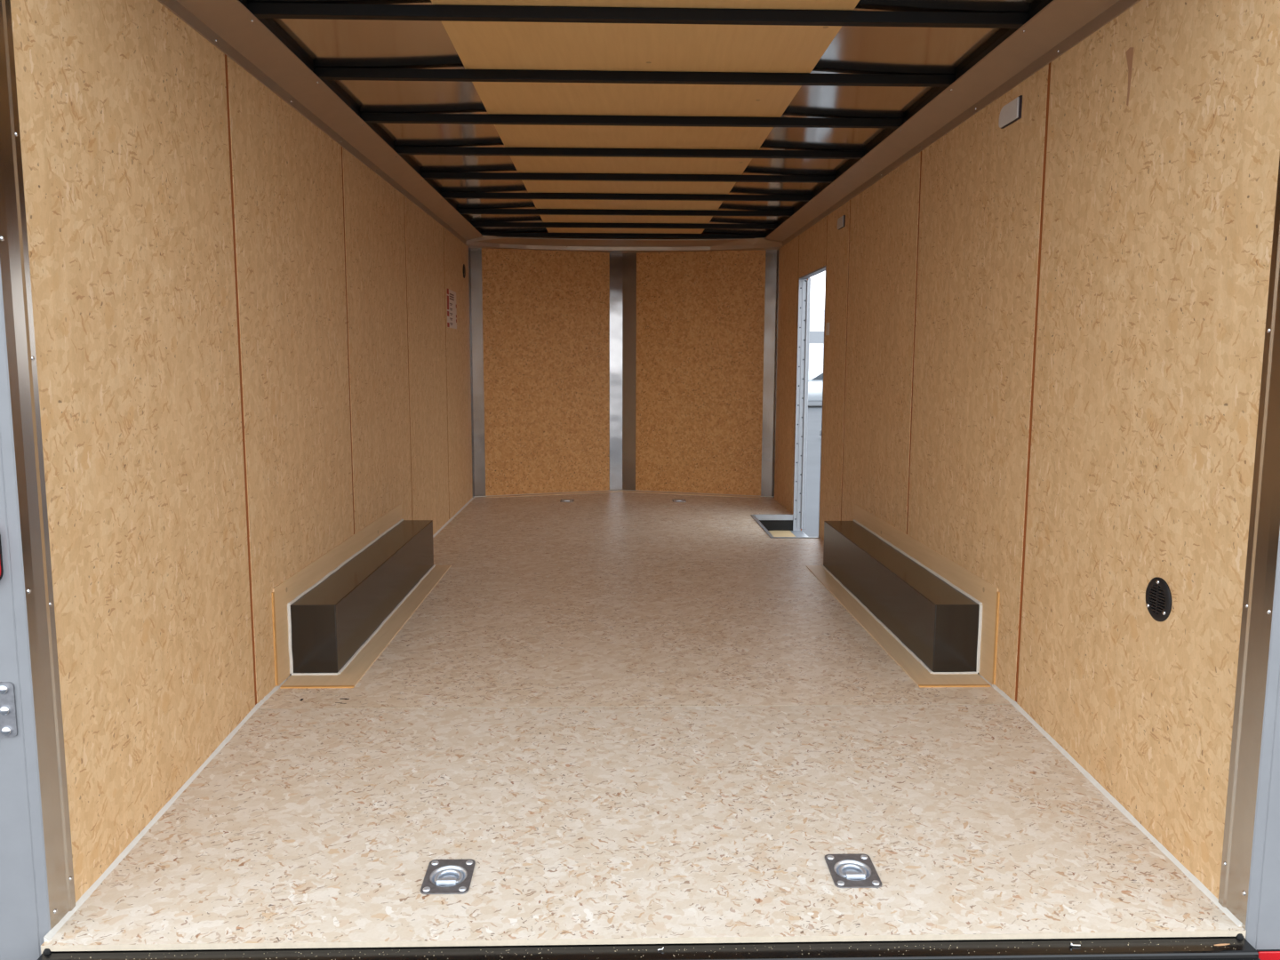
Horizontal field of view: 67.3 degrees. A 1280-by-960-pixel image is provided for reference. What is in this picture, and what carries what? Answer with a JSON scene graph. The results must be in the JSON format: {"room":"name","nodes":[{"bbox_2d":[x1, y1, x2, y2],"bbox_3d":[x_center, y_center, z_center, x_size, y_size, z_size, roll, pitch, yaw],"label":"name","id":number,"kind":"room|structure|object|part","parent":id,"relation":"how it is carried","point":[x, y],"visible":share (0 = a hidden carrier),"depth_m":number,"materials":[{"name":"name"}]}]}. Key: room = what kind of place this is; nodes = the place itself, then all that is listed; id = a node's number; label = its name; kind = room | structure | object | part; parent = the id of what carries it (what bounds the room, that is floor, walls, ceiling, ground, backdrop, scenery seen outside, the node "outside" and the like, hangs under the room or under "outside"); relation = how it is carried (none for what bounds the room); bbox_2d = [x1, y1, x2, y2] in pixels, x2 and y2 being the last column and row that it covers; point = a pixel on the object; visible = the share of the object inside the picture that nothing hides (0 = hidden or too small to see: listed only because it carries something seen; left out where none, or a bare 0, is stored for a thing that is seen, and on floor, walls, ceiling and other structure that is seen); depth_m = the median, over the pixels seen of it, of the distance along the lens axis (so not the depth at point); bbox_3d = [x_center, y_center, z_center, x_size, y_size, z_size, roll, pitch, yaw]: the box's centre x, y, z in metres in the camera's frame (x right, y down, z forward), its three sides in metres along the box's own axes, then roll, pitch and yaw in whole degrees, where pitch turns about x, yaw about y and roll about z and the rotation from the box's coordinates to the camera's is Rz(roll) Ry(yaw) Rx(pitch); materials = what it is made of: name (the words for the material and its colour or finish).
{"room":"cargo space","nodes":[
{"label":"cargo space","id":0,"kind":"room"},
{"bbox_2d":[10,0,472,902],"bbox_3d":[-1.311,-0.445,4.872,0.060,2.500,5.990,0,7,-2],"label":"wall","id":1,"kind":"structure","parent":0,"point":[248,357],"depth_m":2.63,"materials":[{"name":"beige wood"}]},
{"bbox_2d":[0,0,75,959],"bbox_3d":[-1.297,-0.003,1.888,0.206,2.650,0.087,0,7,-2],"label":"frame post","id":2,"kind":"object","parent":1,"relation":"attached to","point":[37,885],"visible":1,"depth_m":1.91,"materials":[{"name":"metal"}]},
{"bbox_2d":[0,534,3,580],"bbox_3d":[-1.270,0.142,1.855,0.065,0.131,0.016,0,7,-2],"label":"tail light","id":3,"kind":"object","parent":2,"relation":"attached to","point":[1,556],"visible":1,"depth_m":1.86,"materials":[{"name":"red plastic"}]},
{"bbox_2d":[0,681,17,737],"bbox_3d":[-1.275,0.455,1.891,0.081,0.112,0.019,0,7,-2],"label":"door hinge","id":4,"kind":"object","parent":2,"relation":"attached to","point":[8,714],"visible":1,"depth_m":1.90,"materials":[{"name":"metal"}]},
{"bbox_3d":[-1.216,-0.173,2.438,0.002,2.095,1.050,0,7,-2],"label":"wall panel","id":5,"kind":"part","parent":1,"relation":"part of","materials":[{"name":"beige wood"}]},
{"bbox_2d":[43,496,475,941],"bbox_3d":[-1.277,0.530,4.920,0.012,0.072,6.015,0,7,-2],"label":"baseboard","id":6,"kind":"structure","parent":1,"relation":"attached to","point":[125,852],"depth_m":2.40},
{"bbox_3d":[-1.247,-0.346,3.571,0.002,2.029,1.196,0,7,-2],"label":"wall panel","id":7,"kind":"part","parent":1,"relation":"part of","materials":[{"name":"beige wood"}]},
{"bbox_2d":[157,0,482,244],"bbox_3d":[-1.212,-1.524,4.675,0.127,0.081,5.978,0,7,-2],"label":"trim","id":8,"kind":"structure","parent":1,"relation":"attached to","point":[229,26],"depth_m":3.38,"materials":[{"name":"metal"}]},
{"bbox_3d":[-1.279,-0.495,4.780,0.002,2.029,1.196,0,7,-2],"label":"wall panel","id":9,"kind":"part","parent":1,"relation":"part of","materials":[{"name":"beige wood"}]},
{"bbox_3d":[-1.312,-0.643,5.990,0.002,2.029,1.196,0,7,-2],"label":"wall panel","id":10,"kind":"part","parent":1,"relation":"part of","materials":[{"name":"beige wood"}]},
{"bbox_2d":[446,288,456,328],"bbox_3d":[-1.331,-1.208,6.798,0.002,0.264,0.400,0,7,-2],"label":"notice sheet","id":11,"kind":"object","parent":1,"relation":"attached to","point":[451,295],"visible":1,"depth_m":6.80,"materials":[{"name":"white paper"}]},
{"bbox_3d":[-1.344,-0.791,7.192,0.002,2.029,1.180,0,7,-2],"label":"wall panel","id":12,"kind":"part","parent":1,"relation":"part of","materials":[{"name":"beige wood"}]},
{"bbox_2d":[463,264,465,278],"bbox_3d":[-1.342,-1.597,7.345,0.010,0.106,0.106,0,7,-2],"label":"air vent","id":13,"kind":"object","parent":1,"relation":"in","point":[464,268],"visible":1,"depth_m":7.33,"materials":[{"name":"black plastic"}]},
{"bbox_2d":[468,247,485,497],"bbox_3d":[-1.336,-0.867,7.756,0.059,2.026,0.156,5,8,32],"label":"trim","id":14,"kind":"structure","parent":1,"relation":"attached to","point":[475,254],"depth_m":7.77,"materials":[{"name":"metal"}]},
{"bbox_2d":[474,237,771,497],"bbox_3d":[-0.136,-0.830,8.040,2.580,2.500,0.562,0,7,-2],"label":"wall","id":15,"kind":"structure","parent":0,"point":[700,315],"depth_m":8.01,"materials":[{"name":"brown wood"}]},
{"bbox_3d":[-0.756,-0.906,8.001,1.289,2.064,0.008,-2,7,-20],"label":"wall panel","id":16,"kind":"part","parent":15,"relation":"part of","materials":[{"name":"brown wood"}]},
{"bbox_2d":[609,252,636,490],"bbox_3d":[-0.147,-0.917,8.199,0.226,2.026,0.043,0,7,-2],"label":"trim","id":17,"kind":"structure","parent":15,"relation":"attached to","point":[622,266],"depth_m":8.20,"materials":[{"name":"metal"}]},
{"bbox_2d":[465,235,782,253],"bbox_3d":[-0.129,-1.903,7.811,2.460,0.079,0.762,0,7,-2],"label":"trim","id":18,"kind":"structure","parent":15,"relation":"attached to","point":[489,242],"depth_m":7.73,"materials":[{"name":"metal"}]},
{"bbox_3d":[0.476,-0.905,8.034,1.308,2.064,0.008,2,7,17],"label":"wall panel","id":19,"kind":"part","parent":15,"relation":"part of","materials":[{"name":"brown wood"}]},
{"bbox_2d":[40,491,1246,953],"bbox_3d":[-0.059,0.557,5.158,2.460,0.151,6.443,0,7,-2],"label":"floor","id":20,"kind":"structure","parent":0,"point":[640,718],"depth_m":2.58,"materials":[{"name":"beige wood"}]},
{"bbox_2d":[271,503,451,688],"bbox_3d":[-1.133,0.418,4.231,0.261,0.347,1.986,0,7,-2],"label":"box","id":21,"kind":"object","parent":20,"relation":"on","point":[333,618],"visible":1,"depth_m":3.70,"materials":[{"name":"brown metal"}]},
{"bbox_2d":[420,858,475,894],"bbox_3d":[-0.432,0.898,2.168,0.106,0.023,0.132,0,7,-2],"label":"ring","id":22,"kind":"object","parent":20,"relation":"on","point":[442,876],"visible":1,"depth_m":2.17,"materials":[{"name":"metal"}]},
{"bbox_2d":[429,864,467,887],"bbox_3d":[-0.432,0.900,2.168,0.085,0.016,0.085,0,10,-2],"label":"cup","id":23,"kind":"object","parent":22,"relation":"on","point":[440,876],"depth_m":2.18,"materials":[{"name":"metal"}]},
{"bbox_2d":[560,498,574,502],"bbox_3d":[-0.584,0.168,7.703,0.106,0.022,0.132,0,7,-2],"label":"ring","id":24,"kind":"object","parent":20,"relation":"on","point":[562,500],"visible":0.97,"depth_m":7.68,"materials":[{"name":"metal"}]},
{"bbox_2d":[37,933,1260,959],"bbox_3d":[0.028,1.061,1.938,2.454,0.235,0.150,0,7,-2],"label":"sill","id":25,"kind":"structure","parent":20,"relation":"attached to","point":[1187,948],"depth_m":1.94,"materials":[{"name":"black paint"}]},
{"bbox_2d":[71,941,1234,959],"bbox_3d":[0.027,0.963,1.911,2.395,0.014,0.096,0,7,-2],"label":"sawdust","id":26,"kind":"object","parent":25,"relation":"on","point":[1080,941],"visible":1,"depth_m":1.94},
{"bbox_2d":[1069,942,1080,946],"bbox_3d":[0.889,0.950,1.965,0.021,0.009,0.009,0,7,-2],"label":"screw","id":27,"kind":"object","parent":25,"relation":"on","point":[1071,944],"visible":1,"depth_m":1.96,"materials":[{"name":"metal"}]},
{"bbox_2d":[672,498,686,502],"bbox_3d":[0.315,0.169,7.727,0.106,0.022,0.132,0,7,-2],"label":"ring","id":28,"kind":"object","parent":20,"relation":"on","point":[673,500],"visible":0.94,"depth_m":7.70,"materials":[{"name":"metal"}]},
{"bbox_2d":[824,853,881,887],"bbox_3d":[0.486,0.898,2.199,0.106,0.023,0.132,0,7,-2],"label":"ring","id":29,"kind":"object","parent":20,"relation":"on","point":[852,870],"visible":1,"depth_m":2.20,"materials":[{"name":"metal"}]},
{"bbox_2d":[833,859,871,880],"bbox_3d":[0.486,0.900,2.199,0.085,0.016,0.085,0,10,-2],"label":"cup","id":30,"kind":"object","parent":29,"relation":"on","point":[844,869],"depth_m":2.21,"materials":[{"name":"metal"}]},
{"bbox_2d":[806,504,999,687],"bbox_3d":[1.066,0.422,4.262,0.261,0.347,1.978,0,7,-2],"label":"wheel well","id":31,"kind":"object","parent":20,"relation":"on","point":[936,619],"visible":1,"depth_m":3.76,"materials":[{"name":"brown metal"}]},
{"bbox_2d":[239,0,1053,239],"bbox_3d":[-0.052,-1.613,4.949,2.580,0.034,6.500,0,7,-2],"label":"ceiling","id":32,"kind":"structure","parent":0,"point":[369,44],"depth_m":3.60,"materials":[{"name":"brown wood"}]},
{"bbox_3d":[-1.234,-1.577,4.654,0.142,0.025,5.950,0,7,-2],"label":"roof rail","id":33,"kind":"part","parent":32,"relation":"part of","materials":[{"name":"black paint"}]},
{"bbox_2d":[481,232,766,239],"bbox_3d":[-0.123,-1.929,7.582,2.250,0.032,0.038,0,7,-2],"label":"bow","id":34,"kind":"object","parent":32,"relation":"attached to","point":[494,234],"visible":0.84,"depth_m":7.56,"materials":[{"name":"black paint"}]},
{"bbox_2d":[471,222,777,229],"bbox_3d":[-0.108,-1.860,7.024,2.250,0.032,0.038,0,7,-2],"label":"bow","id":35,"kind":"object","parent":32,"relation":"attached to","point":[474,224],"visible":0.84,"depth_m":7.01,"materials":[{"name":"black paint"}]},
{"bbox_2d":[457,208,793,216],"bbox_3d":[-0.091,-1.784,6.409,2.250,0.032,0.038,0,7,-2],"label":"bow","id":36,"kind":"object","parent":32,"relation":"attached to","point":[462,211],"visible":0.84,"depth_m":6.39,"materials":[{"name":"black paint"}]},
{"bbox_2d":[440,192,812,201],"bbox_3d":[-0.075,-1.709,5.799,2.250,0.032,0.038,0,7,-2],"label":"bow","id":37,"kind":"object","parent":32,"relation":"attached to","point":[445,195],"visible":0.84,"depth_m":5.78,"materials":[{"name":"black paint"}]},
{"bbox_2d":[420,171,835,183],"bbox_3d":[-0.059,-1.634,5.189,2.250,0.032,0.038,0,7,-2],"label":"bow","id":38,"kind":"object","parent":32,"relation":"attached to","point":[426,175],"visible":0.86,"depth_m":5.17,"materials":[{"name":"black paint"}]},
{"bbox_2d":[393,145,865,159],"bbox_3d":[-0.042,-1.559,4.577,2.250,0.032,0.038,0,7,-2],"label":"bow","id":39,"kind":"object","parent":32,"relation":"attached to","point":[400,150],"visible":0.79,"depth_m":4.56,"materials":[{"name":"black paint"}]},
{"bbox_2d":[360,112,903,128],"bbox_3d":[-0.026,-1.485,3.970,2.250,0.032,0.038,0,7,-2],"label":"bow","id":40,"kind":"object","parent":32,"relation":"attached to","point":[367,117],"visible":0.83,"depth_m":3.96,"materials":[{"name":"black paint"}]},
{"bbox_2d":[313,67,955,87],"bbox_3d":[-0.009,-1.410,3.365,2.250,0.032,0.038,0,7,-2],"label":"bow","id":41,"kind":"object","parent":32,"relation":"attached to","point":[323,73],"visible":0.88,"depth_m":3.35,"materials":[{"name":"black paint"}]},
{"bbox_2d":[247,2,1029,28],"bbox_3d":[0.007,-1.337,2.765,2.250,0.032,0.038,0,7,-2],"label":"bow","id":42,"kind":"object","parent":32,"relation":"attached to","point":[259,10],"visible":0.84,"depth_m":2.75,"materials":[{"name":"black paint"}]},
{"bbox_3d":[1.144,-1.576,4.718,0.142,0.025,5.950,0,7,-2],"label":"roof rail","id":43,"kind":"part","parent":32,"relation":"part of","materials":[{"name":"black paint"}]},
{"bbox_2d":[773,0,1279,899],"bbox_3d":[1.208,-0.442,4.922,0.060,2.500,6.026,0,7,-2],"label":"wall","id":44,"kind":"structure","parent":0,"point":[1044,347],"depth_m":2.63,"materials":[{"name":"beige wood"}]},
{"bbox_2d":[760,248,779,497],"bbox_3d":[1.078,-0.866,7.821,0.059,2.026,0.155,-5,9,-35],"label":"trim","id":45,"kind":"structure","parent":44,"relation":"attached to","point":[772,256],"depth_m":7.84,"materials":[{"name":"metal"}]},
{"bbox_3d":[1.113,-0.807,7.396,0.002,2.029,0.902,0,7,-2],"label":"wall panel","id":46,"kind":"part","parent":44,"relation":"part of","materials":[{"name":"beige wood"}]},
{"bbox_2d":[750,265,826,538],"bbox_3d":[1.010,-0.485,6.888,0.399,1.905,1.773,0,7,-2],"label":"door","id":47,"kind":"structure","parent":44,"relation":"in","point":[777,526],"depth_m":6.91,"materials":[{"name":"metal"}]},
{"bbox_3d":[1.138,-0.695,6.484,0.002,2.029,0.890,0,7,-2],"label":"wall panel","id":48,"kind":"part","parent":44,"relation":"part of","materials":[{"name":"beige wood"}]},
{"bbox_2d":[825,322,829,335],"bbox_3d":[1.151,-0.926,5.887,0.004,0.075,0.080,0,7,-2],"label":"strike plate","id":49,"kind":"object","parent":44,"relation":"attached to","point":[828,324],"visible":1,"depth_m":5.87,"materials":[{"name":"metal"}]},
{"bbox_3d":[1.158,-0.604,5.742,0.002,2.029,0.559,0,7,-2],"label":"wall panel","id":50,"kind":"part","parent":44,"relation":"part of","materials":[{"name":"beige wood"}]},
{"bbox_2d":[837,215,845,229],"bbox_3d":[1.157,-1.482,5.529,0.012,0.064,0.145,0,7,-2],"label":"cover plate","id":51,"kind":"object","parent":44,"relation":"attached to","point":[841,221],"visible":1,"depth_m":5.49,"materials":[{"name":"plastic"}]},
{"bbox_3d":[1.182,-0.493,4.839,0.002,2.029,1.216,0,7,-2],"label":"wall panel","id":52,"kind":"part","parent":44,"relation":"part of","materials":[{"name":"beige wood"}]},
{"bbox_2d":[765,0,1141,246],"bbox_3d":[1.121,-1.523,4.738,0.127,0.081,5.978,0,7,-2],"label":"trim","id":53,"kind":"structure","parent":44,"relation":"attached to","point":[1061,25],"depth_m":3.36,"materials":[{"name":"metal"}]},
{"bbox_3d":[1.215,-0.343,3.619,0.002,2.029,1.196,0,7,-2],"label":"wall panel","id":54,"kind":"part","parent":44,"relation":"part of","materials":[{"name":"beige wood"}]},
{"bbox_2d":[998,95,1022,128],"bbox_3d":[1.220,-1.211,3.169,0.012,0.070,0.158,0,7,-2],"label":"cover plate","id":55,"kind":"object","parent":44,"relation":"attached to","point":[1010,113],"visible":1,"depth_m":3.15,"materials":[{"name":"plastic"}]},
{"bbox_2d":[980,675,1242,927],"bbox_3d":[1.233,0.811,2.714,0.012,0.071,1.435,0,7,-2],"label":"baseboard","id":56,"kind":"structure","parent":44,"relation":"attached to","point":[1116,804],"depth_m":2.46,"materials":[{"name":"beige wood"}]},
{"bbox_3d":[1.246,-0.169,2.478,0.002,2.095,1.068,0,7,-2],"label":"wall panel","id":57,"kind":"part","parent":44,"relation":"part of","materials":[{"name":"beige wood"}]},
{"bbox_2d":[1145,576,1172,621],"bbox_3d":[1.244,0.287,2.310,0.010,0.106,0.106,0,7,-2],"label":"air vent","id":58,"kind":"object","parent":44,"relation":"in","point":[1158,596],"visible":1,"depth_m":2.30,"materials":[{"name":"black plastic"}]},
{"bbox_2d":[1218,156,1279,950],"bbox_3d":[1.357,0.002,1.926,0.206,2.650,0.087,0,7,-2],"label":"frame post","id":59,"kind":"object","parent":44,"relation":"attached to","point":[1250,873],"visible":1,"depth_m":1.97,"materials":[{"name":"metal"}]},
{"bbox_2d":[1256,949,1279,959],"bbox_3d":[1.358,1.008,2.002,0.153,0.061,0.008,0,7,-2],"label":"tail light","id":60,"kind":"object","parent":59,"relation":"attached to","point":[1263,954],"visible":0.79,"depth_m":1.99,"materials":[{"name":"red plastic"}]},
{"label":"outside","id":61,"kind":"structure","parent":0,"visible":0},
{"bbox_2d":[801,400,822,536],"bbox_3d":[7.854,-2.755,37.082,200.000,0.200,210.000,0,7,-2],"label":"ground","id":62,"kind":"structure","parent":61,"point":[814,407],"depth_m":15.10,"materials":[{"name":"concrete"}]},
{"bbox_2d":[808,368,823,400],"bbox_3d":[6.973,-3.525,36.562,4.530,1.449,1.870,-2,7,-15],"label":"parked car","id":63,"kind":"object","parent":62,"relation":"on","point":[815,375],"visible":0.02,"depth_m":35.58,"materials":[{"name":"silver metal"}]},
{"bbox_2d":[808,308,824,368],"bbox_3d":[8.908,-7.208,53.682,20.000,4.600,2.630,0,7,-2],"label":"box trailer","id":64,"kind":"object","parent":62,"relation":"on","point":[816,346],"visible":0.02,"depth_m":52.31,"materials":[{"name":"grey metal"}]}
]}

